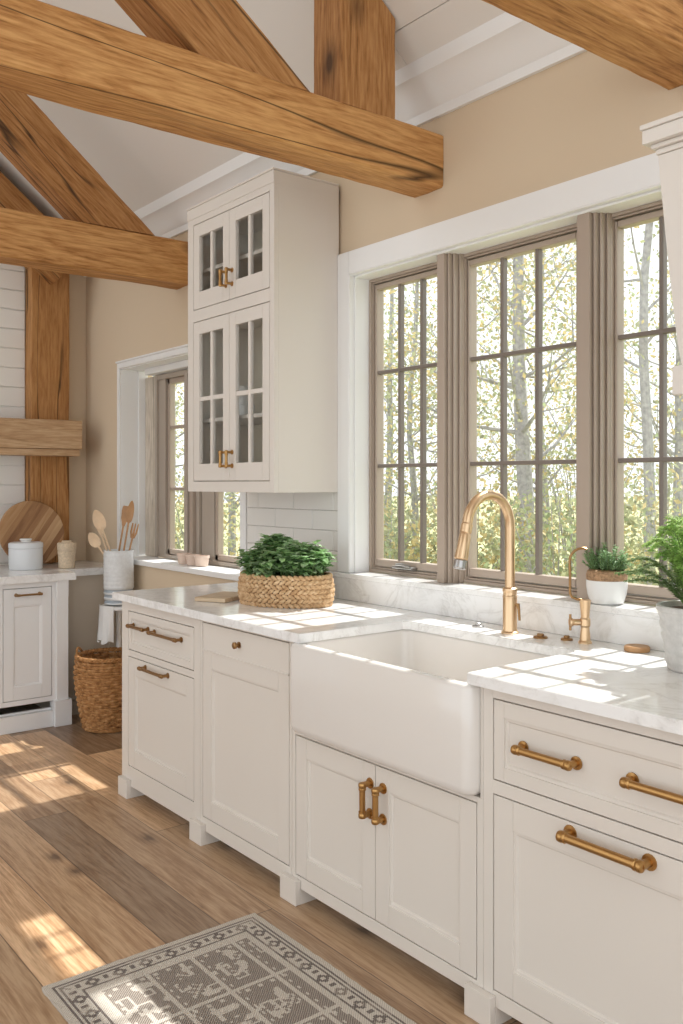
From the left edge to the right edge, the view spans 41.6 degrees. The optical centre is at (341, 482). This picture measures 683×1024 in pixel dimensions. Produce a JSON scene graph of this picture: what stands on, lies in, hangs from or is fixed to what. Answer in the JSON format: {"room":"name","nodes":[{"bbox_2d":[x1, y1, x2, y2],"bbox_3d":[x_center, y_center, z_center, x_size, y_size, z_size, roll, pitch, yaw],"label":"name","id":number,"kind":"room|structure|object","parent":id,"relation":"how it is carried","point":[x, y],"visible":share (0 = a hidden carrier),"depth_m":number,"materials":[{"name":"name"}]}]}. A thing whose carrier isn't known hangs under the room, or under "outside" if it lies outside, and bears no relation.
{"room":"kitchen","nodes":[
{"label":"kitchen","id":0,"kind":"room"},
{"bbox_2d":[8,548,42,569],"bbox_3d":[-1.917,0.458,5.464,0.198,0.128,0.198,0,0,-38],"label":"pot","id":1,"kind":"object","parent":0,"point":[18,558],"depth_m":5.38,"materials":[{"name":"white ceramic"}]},
{"bbox_2d":[25,268,85,563],"bbox_3d":[-4.161,-1.251,4.295,6.040,5.316,0.200,0,0,-38],"label":"wall","id":2,"kind":"structure","parent":0,"point":[77,283],"depth_m":6.05,"materials":[{"name":"beige paint"}]},
{"bbox_2d":[0,263,24,564],"bbox_3d":[-3.307,-1.049,4.832,3.205,4.872,0.018,0,0,-38],"label":"shiplap paneling","id":3,"kind":"structure","parent":2,"relation":"attached to","point":[12,277],"depth_m":5.77,"materials":[{"name":"white paint"}]},
{"bbox_2d":[25,268,68,562],"bbox_3d":[-1.914,-0.558,5.864,0.264,2.150,0.113,0,0,-38],"label":"timber post","id":4,"kind":"object","parent":2,"relation":"attached to","point":[47,306],"visible":0.65,"depth_m":5.82,"materials":[{"name":"brown wood"}]},
{"bbox_2d":[0,418,81,456],"bbox_3d":[-2.843,-0.286,4.947,2.875,0.229,0.172,0,0,-38],"label":"mantel shelf","id":5,"kind":"object","parent":4,"relation":"attached to","point":[18,437],"visible":1,"depth_m":5.61,"materials":[{"name":"brown wood"}]},
{"bbox_2d":[0,0,504,218],"bbox_3d":[-0.700,-2.692,2.474,3.170,2.558,7.350,0,0,-38],"label":"ceiling","id":6,"kind":"structure","parent":0,"point":[141,164],"depth_m":4.42,"materials":[{"name":"white paint"}]},
{"bbox_2d":[0,171,62,284],"bbox_3d":[-2.871,-2.470,5.022,2.877,2.378,0.207,0,0,-38],"label":"rafter","id":7,"kind":"object","parent":6,"relation":"attached to","point":[11,197],"visible":0.25,"depth_m":5.58,"materials":[{"name":"brown wood"}]},
{"bbox_2d":[0,703,522,1023],"bbox_3d":[-1.849,1.467,1.565,6.280,0.120,7.350,0,0,-38],"label":"floor","id":8,"kind":"structure","parent":0,"point":[92,876],"depth_m":3.10,"materials":[{"name":"brown wood"}]},
{"bbox_2d":[0,580,71,734],"bbox_3d":[-2.217,0.986,5.199,1.071,0.842,0.753,0,0,-38],"label":"base cabinet","id":9,"kind":"object","parent":8,"relation":"on","point":[33,616],"visible":0.98,"depth_m":5.14,"materials":[{"name":"white wood"}]},
{"bbox_2d":[0,560,103,584],"bbox_3d":[-2.070,0.543,5.333,1.467,0.042,0.764,0,0,-38],"label":"countertop","id":10,"kind":"structure","parent":9,"relation":"on","point":[49,572],"depth_m":5.25,"materials":[{"name":"white stone"}]},
{"bbox_2d":[8,538,42,569],"bbox_3d":[-1.917,0.429,5.464,0.202,0.185,0.202,0,0,-38],"label":"canister","id":11,"kind":"object","parent":10,"relation":"on","point":[24,554],"visible":1,"depth_m":5.38,"materials":[{"name":"white ceramic"}]},
{"bbox_2d":[0,501,63,563],"bbox_3d":[-1.939,0.313,5.638,0.410,0.405,0.096,0,0,-38],"label":"chopping board","id":12,"kind":"object","parent":10,"relation":"on","point":[35,520],"visible":0.74,"depth_m":5.65,"materials":[{"name":"brown wood"}]},
{"bbox_2d":[57,540,75,568],"bbox_3d":[-1.688,0.438,5.530,0.114,0.168,0.114,0,0,-38],"label":"lidded pot","id":13,"kind":"object","parent":10,"relation":"on","point":[66,549],"visible":1,"depth_m":5.49,"materials":[{"name":"beige ceramic"}]},
{"bbox_2d":[34,574,115,714],"bbox_3d":[-1.712,0.986,5.745,0.396,0.842,0.560,0,0,-38],"label":"panel","id":14,"kind":"object","parent":8,"relation":"on","point":[86,593],"visible":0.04,"depth_m":5.51,"materials":[{"name":"beige paint"}]},
{"bbox_2d":[73,646,121,733],"bbox_3d":[-1.340,1.175,5.187,0.395,0.465,0.397,0,0,-10],"label":"wicker basket","id":15,"kind":"object","parent":8,"relation":"on","point":[98,687],"visible":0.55,"depth_m":5.03,"materials":[{"name":"brown wicker"}]},
{"bbox_2d":[118,601,219,845],"bbox_3d":[-0.524,0.968,3.986,0.690,0.879,0.763,0,0,-38],"label":"base cabinet","id":16,"kind":"object","parent":8,"relation":"on","point":[161,649],"visible":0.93,"depth_m":3.79,"materials":[{"name":"white wood"}]},
{"bbox_2d":[101,604,121,651],"bbox_3d":[-1.335,1.069,5.395,0.216,0.676,0.216,0,0,-38],"label":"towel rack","id":17,"kind":"object","parent":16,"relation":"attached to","point":[117,608],"visible":0.23,"depth_m":5.38,"materials":[{"name":"white metal"}]},
{"bbox_2d":[97,604,113,644],"bbox_3d":[-1.409,0.838,5.325,0.160,0.227,0.049,0,0,45],"label":"tea towel","id":18,"kind":"object","parent":17,"relation":"hanging from","point":[105,633],"visible":1,"depth_m":5.29,"materials":[{"name":"white fabric"}]},
{"bbox_2d":[103,549,133,604],"bbox_3d":[-1.335,0.562,5.395,0.182,0.323,0.182,0,0,-38],"label":"utensil crock","id":19,"kind":"object","parent":17,"relation":"on","point":[118,567],"visible":0.82,"depth_m":5.32,"materials":[{"name":"ceramic"}]},
{"bbox_2d":[88,533,103,553],"bbox_3d":[-1.408,0.457,5.401,0.225,0.320,0.024,0,0,0],"label":"wooden spoon","id":20,"kind":"object","parent":19,"relation":"in","point":[94,540],"visible":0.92,"depth_m":5.40,"materials":[{"name":"brown wood"}]},
{"bbox_2d":[93,510,110,550],"bbox_3d":[-1.390,0.387,5.365,0.182,0.457,0.025,0,0,-11],"label":"wooden spoon","id":21,"kind":"object","parent":19,"relation":"in","point":[99,521],"visible":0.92,"depth_m":5.35,"materials":[{"name":"brown wood"}]},
{"bbox_2d":[97,529,107,550],"bbox_3d":[-1.410,0.418,5.407,0.154,0.397,0.011,0,0,7],"label":"wooden spoon","id":22,"kind":"object","parent":19,"relation":"in","point":[99,531],"visible":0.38,"depth_m":5.41,"materials":[{"name":"brown wood"}]},
{"bbox_2d":[118,506,127,550],"bbox_3d":[-1.324,0.375,5.409,0.104,0.479,0.015,0,0,-10],"label":"wooden spatula","id":23,"kind":"object","parent":19,"relation":"in","point":[124,509],"visible":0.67,"depth_m":5.41,"materials":[{"name":"brown wood"}]},
{"bbox_2d":[123,501,133,550],"bbox_3d":[-1.288,0.360,5.369,0.113,0.510,0.024,0,0,17],"label":"wooden spoon","id":24,"kind":"object","parent":19,"relation":"in","point":[130,510],"visible":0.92,"depth_m":5.36,"materials":[{"name":"brown wood"}]},
{"bbox_2d":[128,523,138,550],"bbox_3d":[-1.267,0.426,5.380,0.118,0.378,0.016,0,0,8],"label":"wooden fork","id":25,"kind":"object","parent":19,"relation":"in","point":[132,535],"visible":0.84,"depth_m":5.37,"materials":[{"name":"brown wood"}]},
{"bbox_2d":[42,913,415,1023],"bbox_3d":[-0.085,1.402,2.116,0.705,0.009,1.527,0,0,-38],"label":"rug","id":26,"kind":"object","parent":8,"relation":"on","point":[245,969],"visible":1,"depth_m":2.49,"materials":[{"name":"grey fabric"}]},
{"bbox_2d":[200,620,315,905],"bbox_3d":[-0.100,0.968,3.460,0.678,0.879,0.675,0,0,-38],"label":"base cabinet","id":27,"kind":"object","parent":8,"relation":"on","point":[246,729],"visible":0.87,"depth_m":3.27,"materials":[{"name":"white wood"}]},
{"bbox_2d":[292,642,483,988],"bbox_3d":[0.341,0.968,2.889,0.694,0.879,0.869,0,0,-38],"label":"base cabinet","id":28,"kind":"object","parent":8,"relation":"on","point":[400,855],"visible":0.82,"depth_m":2.64,"materials":[{"name":"white wood"}]},
{"bbox_2d":[464,688,682,1023],"bbox_3d":[0.841,0.968,2.250,0.701,0.879,0.851,0,0,-38],"label":"base cabinet","id":29,"kind":"object","parent":8,"relation":"on","point":[583,811],"visible":0.98,"depth_m":2.13,"materials":[{"name":"white wood"}]},
{"bbox_2d":[112,571,682,734],"bbox_3d":[0.212,0.455,3.143,0.780,0.145,3.068,0,0,-38],"label":"countertop","id":30,"kind":"structure","parent":29,"relation":"on","point":[601,678],"depth_m":2.97,"materials":[{"name":"white stone"}]},
{"bbox_2d":[195,591,239,602],"bbox_3d":[-0.503,0.487,3.853,0.150,0.018,0.230,0,0,24],"label":"serving board","id":31,"kind":"object","parent":30,"relation":"on","point":[223,596],"visible":0.77,"depth_m":3.77,"materials":[{"name":"brown wood"}]},
{"bbox_2d":[234,533,336,608],"bbox_3d":[-0.225,0.354,3.700,0.368,0.291,0.434,0,0,-44],"label":"planter","id":32,"kind":"object","parent":30,"relation":"on","point":[280,573],"visible":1,"depth_m":3.59,"materials":[{"name":"wicker"}]},
{"bbox_2d":[291,629,549,794],"bbox_3d":[0.284,0.678,2.831,0.533,0.299,0.824,0,0,-38],"label":"sink","id":33,"kind":"object","parent":30,"relation":"in","point":[402,700],"visible":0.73,"depth_m":2.69,"materials":[{"name":"white ceramic"}]},
{"bbox_2d":[453,490,520,633],"bbox_3d":[0.471,0.259,2.906,0.288,0.475,0.069,0,0,-38],"label":"kitchen faucet","id":34,"kind":"object","parent":30,"relation":"on","point":[510,605],"visible":1,"depth_m":2.96,"materials":[{"name":"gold metal"}]},
{"bbox_2d":[568,547,591,643],"bbox_3d":[0.740,0.347,2.795,0.074,0.299,0.042,0,0,9],"label":"tap","id":35,"kind":"object","parent":30,"relation":"on","point":[584,621],"visible":1,"depth_m":2.78,"materials":[{"name":"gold metal"}]},
{"bbox_2d":[581,542,632,604],"bbox_3d":[0.842,0.286,2.860,0.128,0.193,0.170,0,0,-35],"label":"plant","id":36,"kind":"object","parent":30,"relation":"on","point":[603,587],"visible":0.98,"depth_m":2.81,"materials":[{"name":"green plant"}]},
{"bbox_2d":[586,579,627,604],"bbox_3d":[0.843,0.345,2.859,0.128,0.075,0.128,0,0,-38],"label":"plant pot","id":37,"kind":"object","parent":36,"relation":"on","point":[600,591],"depth_m":2.81,"materials":[{"name":"white ceramic"}]},
{"bbox_2d":[624,644,649,652],"bbox_3d":[0.874,0.489,2.660,0.074,0.016,0.074,0,0,-38],"label":"coaster","id":38,"kind":"object","parent":30,"relation":"on","point":[633,648],"visible":1,"depth_m":2.63,"materials":[{"name":"brown wood"}]},
{"bbox_2d":[614,514,682,673],"bbox_3d":[0.924,0.286,2.394,0.370,0.422,0.306,0,0,38],"label":"potted fern","id":39,"kind":"object","parent":30,"relation":"on","point":[670,612],"visible":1,"depth_m":2.38,"materials":[{"name":"green plant"}]},
{"bbox_2d":[656,600,682,673],"bbox_3d":[0.945,0.410,2.388,0.210,0.173,0.210,0,0,-38],"label":"pot","id":40,"kind":"object","parent":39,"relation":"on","point":[670,612],"depth_m":2.35,"materials":[{"name":"white ceramic"}]},
{"bbox_2d":[238,570,334,608],"bbox_3d":[-0.229,0.433,3.700,0.319,0.133,0.398,0,0,-38],"label":"basket","id":41,"kind":"object","parent":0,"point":[287,589],"depth_m":3.58,"materials":[{"name":"wicker"}]},
{"bbox_2d":[86,51,682,646],"bbox_3d":[0.512,-0.093,3.432,0.220,3.000,7.350,0,0,-38],"label":"wall","id":42,"kind":"structure","parent":0,"point":[583,114],"depth_m":3.35,"materials":[{"name":"beige paint"}]},
{"bbox_2d":[0,207,187,289],"bbox_3d":[-3.163,-1.208,3.209,5.818,0.245,0.173,0,0,-38],"label":"ceiling beam","id":43,"kind":"structure","parent":42,"relation":"attached to","point":[30,240],"depth_m":4.60,"materials":[{"name":"brown wood"}]},
{"bbox_2d":[0,87,154,235],"bbox_3d":[-2.191,-2.491,3.979,2.922,2.329,0.167,0,0,-38],"label":"rafter","id":44,"kind":"object","parent":43,"relation":"on","point":[29,139],"visible":0.79,"depth_m":4.50,"materials":[{"name":"brown wood"}]},
{"bbox_2d":[115,344,247,580],"bbox_3d":[-0.865,-0.135,5.146,0.234,1.259,1.517,0,0,-38],"label":"window","id":45,"kind":"structure","parent":42,"relation":"in","point":[148,426],"depth_m":5.54,"materials":[{"name":"white paint"}]},
{"bbox_2d":[177,553,191,563],"bbox_3d":[-0.899,0.432,5.153,0.086,0.060,0.086,0,0,-38],"label":"pot","id":46,"kind":"object","parent":45,"relation":"on","point":[181,556],"visible":0.68,"depth_m":5.12,"materials":[{"name":"beige ceramic"}]},
{"bbox_2d":[185,554,200,565],"bbox_3d":[-0.837,0.432,5.074,0.086,0.060,0.086,0,0,-38],"label":"pot","id":47,"kind":"object","parent":45,"relation":"on","point":[190,560],"visible":0.76,"depth_m":5.04,"materials":[{"name":"beige ceramic"}]},
{"bbox_2d":[194,555,209,566],"bbox_3d":[-0.775,0.432,4.996,0.086,0.060,0.086,0,0,-38],"label":"pot","id":48,"kind":"object","parent":45,"relation":"on","point":[200,560],"visible":1,"depth_m":4.96,"materials":[{"name":"beige ceramic"}]},
{"bbox_2d":[0,0,443,197],"bbox_3d":[-1.948,-1.220,1.672,5.818,0.208,0.175,0,0,-38],"label":"ceiling beam","id":49,"kind":"structure","parent":42,"relation":"attached to","point":[48,52],"depth_m":2.79,"materials":[{"name":"brown wood"}]},
{"bbox_2d":[115,0,309,91],"bbox_3d":[-1.128,-2.183,2.320,2.508,1.732,0.168,0,0,-38],"label":"rafter","id":50,"kind":"object","parent":49,"relation":"on","point":[220,30],"visible":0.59,"depth_m":2.80,"materials":[{"name":"brown wood"}]},
{"bbox_2d":[314,0,394,119],"bbox_3d":[0.047,-1.596,3.249,0.258,0.562,0.171,0,0,-38],"label":"timber post","id":51,"kind":"object","parent":49,"relation":"on","point":[354,40],"visible":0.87,"depth_m":3.17,"materials":[{"name":"brown wood"}]},
{"bbox_2d":[186,167,338,492],"bbox_3d":[-0.385,-0.627,4.067,0.376,1.335,0.734,0,0,-38],"label":"upper cabinet","id":52,"kind":"object","parent":42,"relation":"attached to","point":[263,250],"visible":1,"depth_m":3.85,"materials":[{"name":"beige paint"}]},
{"bbox_2d":[203,248,261,277],"bbox_3d":[-0.354,-0.997,4.088,0.275,0.018,0.682,0,0,-38],"label":"shelf","id":53,"kind":"object","parent":52,"relation":"attached to","point":[243,260],"depth_m":4.12,"materials":[{"name":"beige paint"}]},
{"bbox_2d":[203,413,261,425],"bbox_3d":[-0.354,-0.292,4.088,0.275,0.018,0.682,0,0,-38],"label":"shelf","id":54,"kind":"object","parent":52,"relation":"attached to","point":[243,419],"depth_m":4.21,"materials":[{"name":"beige paint"}]},
{"bbox_2d":[239,386,254,414],"bbox_3d":[-0.468,-0.377,4.220,0.120,0.150,0.120,0,0,-38],"label":"jug","id":55,"kind":"object","parent":52,"relation":"on","point":[243,400],"visible":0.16,"depth_m":4.17,"materials":[{"name":"white ceramic"}]},
{"bbox_2d":[239,319,261,328],"bbox_3d":[-0.365,-0.775,4.080,0.302,0.035,0.684,0,0,-38],"label":"shelf","id":56,"kind":"object","parent":52,"relation":"attached to","point":[257,324],"depth_m":4.33,"materials":[{"name":"beige paint"}]},
{"bbox_2d":[247,492,337,572],"bbox_3d":[-0.240,0.252,4.198,0.010,0.490,0.732,0,0,-38],"label":"backsplash","id":57,"kind":"structure","parent":42,"relation":"attached to","point":[308,516],"depth_m":4.14,"materials":[{"name":"white tile"}]},
{"bbox_2d":[84,12,586,276],"bbox_3d":[0.444,-1.492,3.251,0.112,0.199,7.150,0,0,-38],"label":"trim","id":58,"kind":"structure","parent":42,"relation":"attached to","point":[505,50],"depth_m":3.31,"materials":[{"name":"white paint"}]},
{"bbox_2d":[338,153,682,605],"bbox_3d":[0.658,-0.302,3.173,0.172,1.368,1.965,0,0,-38],"label":"window","id":59,"kind":"structure","parent":42,"relation":"in","point":[593,211],"depth_m":3.38,"materials":[{"name":"white paint"}]},
{"bbox_2d":[482,0,682,89],"bbox_3d":[-1.263,-1.264,0.806,5.818,0.208,0.178,0,0,-38],"label":"ceiling beam","id":60,"kind":"structure","parent":42,"relation":"attached to","point":[644,38],"depth_m":2.34,"materials":[{"name":"brown wood"}]},
{"bbox_2d":[640,111,682,395],"bbox_3d":[1.198,-0.474,1.797,0.729,0.578,0.894,0,0,-38],"label":"range hood","id":61,"kind":"object","parent":42,"relation":"attached to","point":[664,136],"visible":1,"depth_m":1.90,"materials":[{"name":"beige paint"}]},
{"label":"outside","id":62,"kind":"structure","parent":0,"visible":0},
{"bbox_2d":[175,496,672,595],"bbox_3d":[7.334,1.377,31.293,45.000,1.175,60.000,0,0,-38],"label":"ground","id":63,"kind":"structure","parent":62,"point":[511,497],"depth_m":31.99,"materials":[{"name":"green plant"}]},
{"bbox_2d":[175,383,183,536],"bbox_3d":[-3.369,-1.829,17.956,4.094,7.249,3.442,0,0,-38],"label":"tree","id":64,"kind":"object","parent":63,"relation":"on","point":[176,385],"visible":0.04,"depth_m":17.76,"materials":[{"name":"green plant"}]},
{"bbox_2d":[175,466,183,547],"bbox_3d":[-3.106,0.668,13.600,1.761,2.246,2.220,0,0,-38],"label":"shrub","id":65,"kind":"object","parent":63,"relation":"on","point":[176,473],"visible":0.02,"depth_m":13.56,"materials":[{"name":"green plant"}]},
{"bbox_2d":[175,398,183,486],"bbox_3d":[-2.695,-1.740,15.095,3.696,7.124,3.327,0,0,-8],"label":"tree","id":66,"kind":"object","parent":63,"relation":"on","point":[181,434],"visible":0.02,"depth_m":15.15,"materials":[{"name":"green plant"}]},
{"bbox_2d":[153,376,239,555],"bbox_3d":[-1.429,-1.103,13.832,3.306,5.845,2.873,0,0,5],"label":"tree","id":67,"kind":"object","parent":63,"relation":"on","point":[232,535],"visible":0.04,"depth_m":13.64,"materials":[{"name":"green plant"}]},
{"bbox_2d":[175,465,239,555],"bbox_3d":[-1.952,0.757,11.977,1.618,2.072,2.041,0,0,-38],"label":"shrub","id":68,"kind":"object","parent":63,"relation":"on","point":[180,526],"visible":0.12,"depth_m":11.86,"materials":[{"name":"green plant"}]},
{"bbox_2d":[384,491,411,558],"bbox_3d":[0.076,0.900,11.036,1.465,1.745,1.808,0,0,-38],"label":"shrub","id":69,"kind":"object","parent":63,"relation":"on","point":[387,511],"visible":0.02,"depth_m":10.72,"materials":[{"name":"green plant"}]},
{"bbox_2d":[377,506,436,578],"bbox_3d":[0.498,1.006,9.690,1.304,1.554,1.615,0,0,-38],"label":"shrub","id":70,"kind":"object","parent":63,"relation":"on","point":[389,544],"visible":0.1,"depth_m":9.55,"materials":[{"name":"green plant"}]},
{"bbox_2d":[384,448,436,560],"bbox_3d":[0.815,0.610,13.141,1.921,2.250,2.406,0,0,-38],"label":"shrub","id":71,"kind":"object","parent":63,"relation":"on","point":[388,451],"visible":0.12,"depth_m":12.96,"materials":[{"name":"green plant"}]},
{"bbox_2d":[384,278,495,573],"bbox_3d":[0.642,-1.331,15.421,3.860,6.176,3.498,0,0,-38],"label":"tree","id":72,"kind":"object","parent":63,"relation":"on","point":[391,319],"visible":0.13,"depth_m":15.35,"materials":[{"name":"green plant"}]},
{"bbox_2d":[384,282,544,560],"bbox_3d":[1.196,-1.538,12.419,3.112,6.655,3.573,0,0,-13],"label":"tree","id":73,"kind":"object","parent":63,"relation":"on","point":[410,441],"visible":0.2,"depth_m":12.56,"materials":[{"name":"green plant"}]},
{"bbox_2d":[397,475,556,593],"bbox_3d":[1.342,0.846,8.955,1.366,1.865,1.704,0,0,-38],"label":"shrub","id":74,"kind":"object","parent":63,"relation":"on","point":[480,526],"visible":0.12,"depth_m":8.87,"materials":[{"name":"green plant"}]},
{"bbox_2d":[384,242,575,504],"bbox_3d":[1.304,-1.294,10.556,3.151,6.201,2.676,0,0,15],"label":"tree","id":75,"kind":"object","parent":63,"relation":"on","point":[413,362],"visible":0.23,"depth_m":10.60,"materials":[{"name":"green plant"}]},
{"bbox_2d":[384,224,667,591],"bbox_3d":[2.052,-1.818,10.089,3.955,7.236,3.849,0,0,-38],"label":"tree","id":76,"kind":"object","parent":63,"relation":"on","point":[519,384],"visible":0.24,"depth_m":10.22,"materials":[{"name":"grey plant"}]},
{"bbox_2d":[416,243,669,573],"bbox_3d":[2.872,-1.829,12.886,3.539,7.160,2.661,0,0,9],"label":"tree","id":77,"kind":"object","parent":63,"relation":"on","point":[545,480],"visible":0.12,"depth_m":12.91,"materials":[{"name":"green plant"}]},
{"bbox_2d":[419,235,667,474],"bbox_3d":[3.608,-2.372,16.337,4.304,8.145,3.930,0,0,19],"label":"tree","id":78,"kind":"object","parent":63,"relation":"on","point":[555,257],"visible":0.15,"depth_m":16.19,"materials":[{"name":"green plant"}]},
{"bbox_2d":[477,486,654,603],"bbox_3d":[1.952,0.903,8.181,1.423,1.752,1.837,0,0,-38],"label":"shrub","id":79,"kind":"object","parent":63,"relation":"on","point":[529,524],"visible":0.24,"depth_m":8.07,"materials":[{"name":"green plant"}]},
{"bbox_2d":[477,221,674,584],"bbox_3d":[3.095,-2.031,9.651,3.190,7.658,3.463,0,0,-38],"label":"tree","id":80,"kind":"object","parent":63,"relation":"on","point":[645,395],"visible":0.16,"depth_m":9.21,"materials":[{"name":"grey plant"}]},
{"bbox_2d":[477,434,674,578],"bbox_3d":[2.886,0.552,11.197,2.082,2.350,2.562,0,0,-38],"label":"shrub","id":81,"kind":"object","parent":63,"relation":"on","point":[566,467],"visible":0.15,"depth_m":11.05,"materials":[{"name":"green plant"}]},
{"bbox_2d":[492,411,672,566],"bbox_3d":[3.819,0.252,14.500,2.558,2.837,3.169,0,0,-38],"label":"shrub","id":82,"kind":"object","parent":63,"relation":"on","point":[633,442],"visible":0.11,"depth_m":14.47,"materials":[{"name":"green plant"}]},
{"bbox_2d":[525,282,682,570],"bbox_3d":[3.938,-1.908,10.822,3.802,7.333,3.808,0,0,-38],"label":"tree","id":83,"kind":"object","parent":63,"relation":"on","point":[677,432],"visible":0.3,"depth_m":10.91,"materials":[{"name":"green plant"}]},
{"bbox_2d":[532,236,682,512],"bbox_3d":[5.228,-2.400,14.502,4.349,8.190,3.968,0,0,7],"label":"tree","id":84,"kind":"object","parent":63,"relation":"on","point":[674,336],"visible":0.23,"depth_m":14.32,"materials":[{"name":"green plant"}]},
{"bbox_2d":[624,462,682,605],"bbox_3d":[2.921,0.788,7.913,1.469,1.956,1.795,0,0,-38],"label":"shrub","id":85,"kind":"object","parent":63,"relation":"on","point":[634,524],"visible":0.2,"depth_m":7.87,"materials":[{"name":"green plant"}]},
{"bbox_2d":[637,260,669,319],"bbox_3d":[5.489,-1.767,10.379,3.836,7.030,3.405,0,0,-38],"label":"tree","id":86,"kind":"object","parent":63,"relation":"on","point":[656,292],"visible":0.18,"depth_m":10.64,"materials":[{"name":"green plant"}]},
{"bbox_2d":[656,443,682,537],"bbox_3d":[5.757,0.253,12.057,2.549,2.837,3.158,0,0,-38],"label":"shrub","id":87,"kind":"object","parent":63,"relation":"on","point":[671,501],"visible":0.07,"depth_m":12.37,"materials":[{"name":"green plant"}]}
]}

